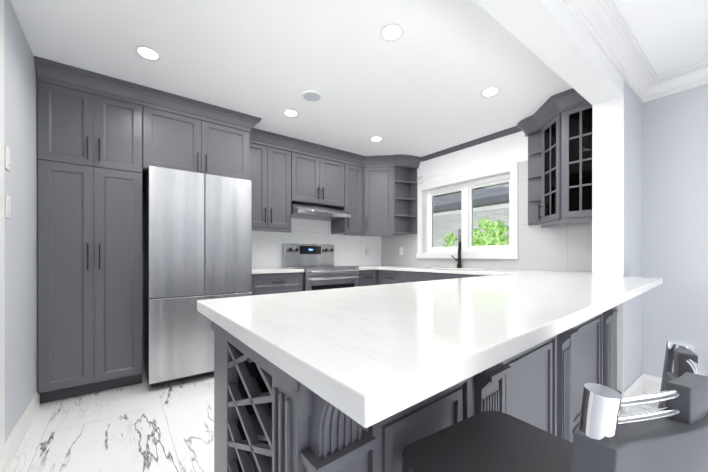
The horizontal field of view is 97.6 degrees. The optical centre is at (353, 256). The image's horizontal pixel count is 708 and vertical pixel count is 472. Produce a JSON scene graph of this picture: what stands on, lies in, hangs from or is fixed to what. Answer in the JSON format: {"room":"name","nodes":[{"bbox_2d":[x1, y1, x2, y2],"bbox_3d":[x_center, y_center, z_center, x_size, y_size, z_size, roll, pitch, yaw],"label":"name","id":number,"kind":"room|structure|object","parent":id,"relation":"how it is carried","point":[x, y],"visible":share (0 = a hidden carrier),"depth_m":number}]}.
{"room":"kitchen","nodes":[
{"label":"kitchen","id":0,"kind":"room"},
{"bbox_2d":[10,364,658,471],"bbox_3d":[1.066,1.097,1.081,4.130,0.050,7.200,0,0,-37],"label":"floor","id":1,"kind":"structure","parent":0,"point":[143,426],"depth_m":1.90},
{"bbox_2d":[34,56,260,403],"bbox_3d":[-1.763,-0.150,2.874,1.585,2.440,0.713,0,0,-37],"label":"pantry unit","id":2,"kind":"object","parent":1,"relation":"on","point":[105,142],"visible":0.92,"depth_m":2.39},
{"bbox_2d":[143,166,251,386],"bbox_3d":[-1.510,0.171,2.961,0.804,1.791,0.770,0,0,-37],"label":"fridge","id":3,"kind":"object","parent":1,"relation":"on","point":[197,236],"visible":0.9,"depth_m":2.59},
{"bbox_2d":[250,272,302,295],"bbox_3d":[-0.979,0.623,3.507,0.595,0.894,0.654,0,0,-37],"label":"base cabinet","id":4,"kind":"object","parent":1,"relation":"on","point":[270,283],"visible":0.25,"depth_m":3.27},
{"bbox_2d":[252,267,303,273],"bbox_3d":[-0.982,0.157,3.513,0.597,0.035,0.632,0,0,-37],"label":"countertop","id":5,"kind":"structure","parent":4,"relation":"on","point":[254,270],"depth_m":3.34},
{"bbox_2d":[282,243,358,290],"bbox_3d":[-0.408,0.451,3.884,0.758,1.233,0.681,0,0,-37],"label":"range","id":6,"kind":"object","parent":1,"relation":"on","point":[315,262],"visible":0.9,"depth_m":3.84},
{"bbox_2d":[359,270,377,286],"bbox_3d":[0.252,0.621,4.442,0.956,0.894,0.654,0,0,-37],"label":"base cabinet","id":7,"kind":"object","parent":1,"relation":"on","point":[368,277],"visible":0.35,"depth_m":4.03},
{"bbox_2d":[378,270,433,284],"bbox_3d":[0.690,0.622,4.146,0.616,0.894,0.457,0,0,-37],"label":"base cabinet","id":8,"kind":"object","parent":1,"relation":"on","point":[389,277],"depth_m":3.78},
{"bbox_2d":[243,321,586,471],"bbox_3d":[0.278,0.625,1.270,1.174,0.894,0.740,0,0,-37],"label":"base cabinet","id":9,"kind":"object","parent":1,"relation":"on","point":[269,416],"depth_m":0.75},
{"bbox_2d":[458,274,489,277],"bbox_3d":[1.486,0.623,3.096,0.616,0.894,0.517,0,0,-37],"label":"base cabinet","id":10,"kind":"object","parent":1,"relation":"on","point":[459,275],"depth_m":3.07},
{"bbox_2d":[402,340,707,471],"bbox_3d":[0.346,0.609,0.554,0.419,0.926,0.466,0,0,-31],"label":"stool","id":11,"kind":"object","parent":1,"relation":"on","point":[670,434],"visible":1,"depth_m":0.37},
{"bbox_2d":[587,313,602,384],"bbox_3d":[0.864,0.625,1.736,0.387,0.894,0.706,0,0,-37],"label":"base cabinet","id":12,"kind":"object","parent":1,"relation":"on","point":[595,324],"depth_m":1.81},
{"bbox_2d":[603,306,621,394],"bbox_3d":[1.362,0.624,2.115,0.865,0.894,0.706,0,0,-37],"label":"base cabinet","id":13,"kind":"object","parent":1,"relation":"on","point":[609,316],"depth_m":1.92},
{"bbox_2d":[197,269,662,427],"bbox_3d":[0.710,0.159,1.484,2.520,0.035,1.012,0,0,-37],"label":"countertop","id":14,"kind":"structure","parent":13,"relation":"on","point":[365,356],"depth_m":0.65},
{"bbox_2d":[359,265,540,272],"bbox_3d":[1.057,0.258,3.375,0.954,0.236,3.317,0,0,-37],"label":"countertop","id":15,"kind":"structure","parent":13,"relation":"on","point":[366,267],"depth_m":3.61},
{"bbox_2d":[451,229,461,267],"bbox_3d":[1.247,-0.095,3.731,0.181,0.467,0.199,0,0,-37],"label":"faucet","id":16,"kind":"object","parent":15,"relation":"on","point":[459,264],"visible":1,"depth_m":3.76},
{"bbox_2d":[0,0,707,455],"bbox_3d":[1.066,-0.178,1.080,4.130,2.500,7.200,0,0,-37],"label":"wall","id":17,"kind":"structure","parent":0,"point":[428,76],"depth_m":2.23},
{"bbox_2d":[5,145,9,170],"bbox_3d":[-1.795,-0.508,1.608,0.010,0.116,0.072,0,0,-37],"label":"switch plate","id":18,"kind":"object","parent":17,"relation":"attached to","point":[7,158],"visible":1,"depth_m":1.59},
{"bbox_2d":[5,195,10,218],"bbox_3d":[-1.795,-0.258,1.608,0.010,0.116,0.072,0,0,-37],"label":"switch plate","id":19,"kind":"object","parent":17,"relation":"attached to","point":[7,207],"visible":1,"depth_m":1.59},
{"bbox_2d":[0,391,39,471],"bbox_3d":[-0.294,1.012,-0.352,0.030,0.125,6.360,0,0,-37],"label":"baseboard","id":20,"kind":"structure","parent":17,"relation":"attached to","point":[13,442],"depth_m":1.74},
{"bbox_2d":[134,45,160,60],"bbox_3d":[-1.384,-1.365,2.082,0.150,0.006,0.150,0,0,-37],"label":"recessed light","id":21,"kind":"object","parent":17,"relation":"in","point":[146,52],"visible":1,"depth_m":2.07},
{"bbox_2d":[283,109,298,116],"bbox_3d":[-0.601,-1.367,2.953,0.150,0.006,0.150,0,0,-37],"label":"recessed light","id":22,"kind":"object","parent":17,"relation":"in","point":[290,112],"visible":1,"depth_m":2.94},
{"bbox_2d":[249,142,363,235],"bbox_3d":[-0.626,-0.773,3.940,1.686,0.975,0.380,0,0,-37],"label":"upper cabinet","id":23,"kind":"object","parent":17,"relation":"attached to","point":[281,179],"visible":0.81,"depth_m":3.72},
{"bbox_2d":[291,202,350,220],"bbox_3d":[-0.488,-0.577,3.974,0.764,0.160,0.494,0,0,-37],"label":"range hood","id":24,"kind":"object","parent":23,"relation":"attached to","point":[312,212],"visible":0.9,"depth_m":3.84},
{"bbox_2d":[249,128,420,167],"bbox_3d":[-0.124,-1.306,3.802,2.320,0.130,0.518,0,0,-37],"label":"crown molding","id":25,"kind":"structure","parent":23,"relation":"attached to","point":[270,139],"depth_m":3.91},
{"bbox_2d":[302,90,321,101],"bbox_3d":[-0.359,-1.362,2.634,0.170,0.014,0.170,0,0,-37],"label":"detector","id":26,"kind":"object","parent":17,"relation":"attached to","point":[311,96],"visible":0.98,"depth_m":2.62},
{"bbox_2d":[365,247,368,254],"bbox_3d":[0.204,-0.082,4.806,0.072,0.116,0.008,0,0,-37],"label":"electrical outlet plate","id":27,"kind":"object","parent":17,"relation":"attached to","point":[366,251],"visible":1,"depth_m":4.80},
{"bbox_2d":[370,136,382,140],"bbox_3d":[0.260,-1.367,3.605,0.150,0.006,0.150,0,0,-37],"label":"recessed light","id":28,"kind":"object","parent":17,"relation":"in","point":[376,138],"visible":1,"depth_m":3.59},
{"bbox_2d":[363,166,416,235],"bbox_3d":[0.413,-0.774,4.489,0.635,0.975,0.762,0,0,-37],"label":"upper cabinet","id":29,"kind":"object","parent":17,"relation":"attached to","point":[390,201],"depth_m":4.32},
{"bbox_2d":[380,23,403,40],"bbox_3d":[0.231,-1.365,1.889,0.150,0.006,0.150,0,0,-37],"label":"recessed light","id":30,"kind":"object","parent":17,"relation":"in","point":[392,32],"visible":1,"depth_m":1.88},
{"bbox_2d":[416,162,518,258],"bbox_3d":[1.370,-0.486,3.858,0.186,1.020,1.390,0,0,-37],"label":"kitchen window","id":31,"kind":"structure","parent":17,"relation":"in","point":[466,184],"depth_m":3.86},
{"bbox_2d":[421,126,522,161],"bbox_3d":[1.361,-1.343,3.732,0.040,0.055,1.410,0,0,-37],"label":"crown molding","id":32,"kind":"structure","parent":17,"relation":"attached to","point":[502,133],"depth_m":3.65},
{"bbox_2d":[481,87,499,96],"bbox_3d":[1.132,-1.366,2.572,0.150,0.006,0.150,0,0,-37],"label":"recessed light","id":33,"kind":"object","parent":17,"relation":"in","point":[489,91],"visible":1,"depth_m":2.56},
{"bbox_2d":[517,88,591,227],"bbox_3d":[1.808,-0.825,2.827,0.421,1.090,0.791,0,0,-37],"label":"upper cabinet","id":34,"kind":"object","parent":17,"relation":"attached to","point":[556,129],"visible":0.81,"depth_m":2.66},
{"bbox_2d":[562,0,661,99],"bbox_3d":[0.838,-1.303,1.305,3.600,0.130,0.105,0,0,-37],"label":"crown molding","id":35,"kind":"structure","parent":17,"relation":"attached to","point":[604,24],"depth_m":1.89},
{"bbox_2d":[621,374,645,411],"bbox_3d":[2.094,1.008,2.314,0.562,0.125,0.018,0,0,-37],"label":"baseboard","id":36,"kind":"structure","parent":17,"relation":"attached to","point":[640,384],"depth_m":2.34},
{"bbox_2d":[646,375,661,392],"bbox_3d":[3.492,1.010,0.956,0.016,0.125,3.868,0,0,-37],"label":"baseboard","id":37,"kind":"structure","parent":17,"relation":"attached to","point":[653,384],"depth_m":2.44},
{"bbox_2d":[640,60,707,102],"bbox_3d":[3.455,-1.302,0.927,0.105,0.130,3.870,0,0,-37],"label":"crown molding","id":38,"kind":"structure","parent":17,"relation":"attached to","point":[695,75],"depth_m":2.28},
{"bbox_2d":[541,271,591,272],"bbox_3d":[1.840,0.158,2.680,0.547,0.035,0.510,0,0,-37],"label":"countertop","id":39,"kind":"structure","parent":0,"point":[541,271],"depth_m":2.73},
{"label":"outside","id":40,"kind":"structure","parent":0,"visible":0},
{"bbox_2d":[433,183,508,246],"bbox_3d":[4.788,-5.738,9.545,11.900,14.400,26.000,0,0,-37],"label":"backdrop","id":41,"kind":"structure","parent":40,"point":[493,211],"depth_m":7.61},
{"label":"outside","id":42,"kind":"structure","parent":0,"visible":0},
{"bbox_2d":[435,182,508,196],"bbox_3d":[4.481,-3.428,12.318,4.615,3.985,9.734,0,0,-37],"label":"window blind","id":43,"kind":"object","parent":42,"point":[473,189],"depth_m":11.02},
{"bbox_2d":[442,218,508,246],"bbox_3d":[1.980,0.089,6.509,1.508,1.642,3.466,0,0,-37],"label":"bushes","id":44,"kind":"object","parent":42,"point":[481,235],"depth_m":5.68}
]}

